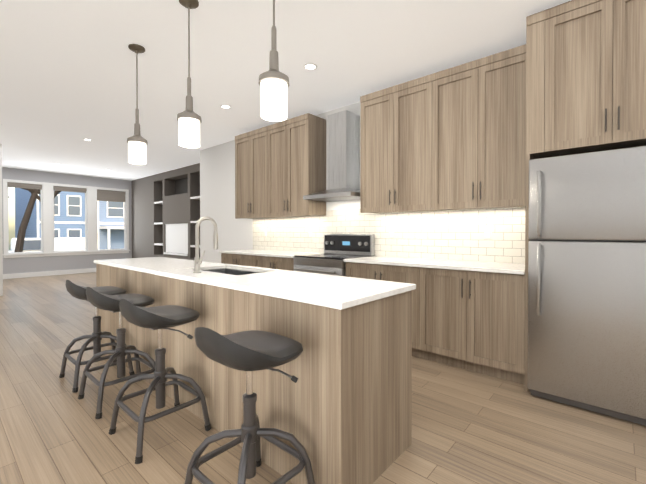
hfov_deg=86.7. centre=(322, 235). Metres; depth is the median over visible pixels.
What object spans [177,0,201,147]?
pendant light
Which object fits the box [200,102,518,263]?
wall
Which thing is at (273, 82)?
pendant light
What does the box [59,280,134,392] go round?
stool
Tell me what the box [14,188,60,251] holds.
trees
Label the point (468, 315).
base cabinet
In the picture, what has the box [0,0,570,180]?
ceiling
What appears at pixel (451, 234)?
tile backsplash
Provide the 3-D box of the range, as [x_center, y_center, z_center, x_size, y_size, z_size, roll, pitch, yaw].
[0.115,0.575,4.213,0.772,1.180,0.714,0,1,41]
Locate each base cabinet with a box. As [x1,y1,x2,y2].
[221,253,250,265]
[251,253,321,270]
[346,264,411,283]
[412,268,524,384]
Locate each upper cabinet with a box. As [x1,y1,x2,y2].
[235,127,266,218]
[263,113,325,216]
[360,77,423,212]
[424,44,525,210]
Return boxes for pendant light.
[127,44,147,164]
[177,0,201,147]
[258,0,288,120]
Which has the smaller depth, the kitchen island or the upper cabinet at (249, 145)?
the kitchen island
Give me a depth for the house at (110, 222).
32.24 m
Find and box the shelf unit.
[154,196,199,255]
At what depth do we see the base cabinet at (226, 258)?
5.09 m
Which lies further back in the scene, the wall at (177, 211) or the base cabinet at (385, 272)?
the wall at (177, 211)
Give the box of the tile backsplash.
[253,207,524,263]
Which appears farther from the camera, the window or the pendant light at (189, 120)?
the window
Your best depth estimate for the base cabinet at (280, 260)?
4.53 m
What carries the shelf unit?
in the wall at (177, 211)
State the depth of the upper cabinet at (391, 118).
3.66 m
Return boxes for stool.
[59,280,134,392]
[78,287,154,418]
[109,299,210,463]
[184,327,314,483]
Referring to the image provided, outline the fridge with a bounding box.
[528,146,645,425]
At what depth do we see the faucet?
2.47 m
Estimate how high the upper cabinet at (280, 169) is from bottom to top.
1.325 m
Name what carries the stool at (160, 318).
on the floor
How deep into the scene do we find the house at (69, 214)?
29.61 m
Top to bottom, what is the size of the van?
2.060 m
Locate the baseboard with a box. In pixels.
[3,268,95,278]
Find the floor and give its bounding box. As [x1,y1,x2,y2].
[0,272,645,483]
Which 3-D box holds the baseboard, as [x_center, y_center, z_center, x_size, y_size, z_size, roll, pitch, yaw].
[-8.078,1.059,8.897,0.018,0.130,5.766,0,1,41]
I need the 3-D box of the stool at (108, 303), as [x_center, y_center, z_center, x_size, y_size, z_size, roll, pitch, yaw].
[-1.470,0.768,2.491,0.437,0.831,0.437,0,1,41]
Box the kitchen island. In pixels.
[96,265,411,483]
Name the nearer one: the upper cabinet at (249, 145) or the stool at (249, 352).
the stool at (249, 352)
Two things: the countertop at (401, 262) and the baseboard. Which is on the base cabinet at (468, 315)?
the countertop at (401, 262)
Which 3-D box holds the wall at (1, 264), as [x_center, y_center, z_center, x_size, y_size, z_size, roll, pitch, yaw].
[-6.900,-0.282,5.591,0.130,2.870,2.420,0,1,41]
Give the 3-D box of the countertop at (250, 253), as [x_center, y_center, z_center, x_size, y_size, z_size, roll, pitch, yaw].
[-0.783,0.263,5.047,1.666,0.030,0.651,0,1,41]
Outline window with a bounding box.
[3,179,129,257]
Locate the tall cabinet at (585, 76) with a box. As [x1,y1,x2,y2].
[524,0,645,391]
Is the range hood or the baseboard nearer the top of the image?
the range hood
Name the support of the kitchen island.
on the floor
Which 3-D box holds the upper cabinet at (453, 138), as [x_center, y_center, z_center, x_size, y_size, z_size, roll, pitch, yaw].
[1.494,-0.924,3.244,0.917,1.325,0.356,0,1,41]
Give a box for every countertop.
[94,257,415,308]
[219,249,318,256]
[344,256,524,275]
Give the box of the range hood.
[303,110,359,201]
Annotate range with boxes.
[294,234,374,276]
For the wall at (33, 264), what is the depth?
9.66 m
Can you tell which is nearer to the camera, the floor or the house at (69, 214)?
the floor
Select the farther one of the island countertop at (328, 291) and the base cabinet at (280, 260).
the base cabinet at (280, 260)
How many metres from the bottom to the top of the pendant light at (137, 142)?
1.040 m
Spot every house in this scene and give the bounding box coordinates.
[15,188,84,237]
[97,201,123,249]
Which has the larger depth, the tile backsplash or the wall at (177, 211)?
the wall at (177, 211)
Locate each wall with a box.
[0,144,2,295]
[2,167,131,273]
[131,163,199,259]
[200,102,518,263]
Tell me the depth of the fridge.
2.26 m
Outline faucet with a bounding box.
[193,216,217,272]
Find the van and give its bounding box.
[9,237,84,251]
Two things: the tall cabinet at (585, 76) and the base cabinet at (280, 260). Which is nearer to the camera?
the tall cabinet at (585, 76)

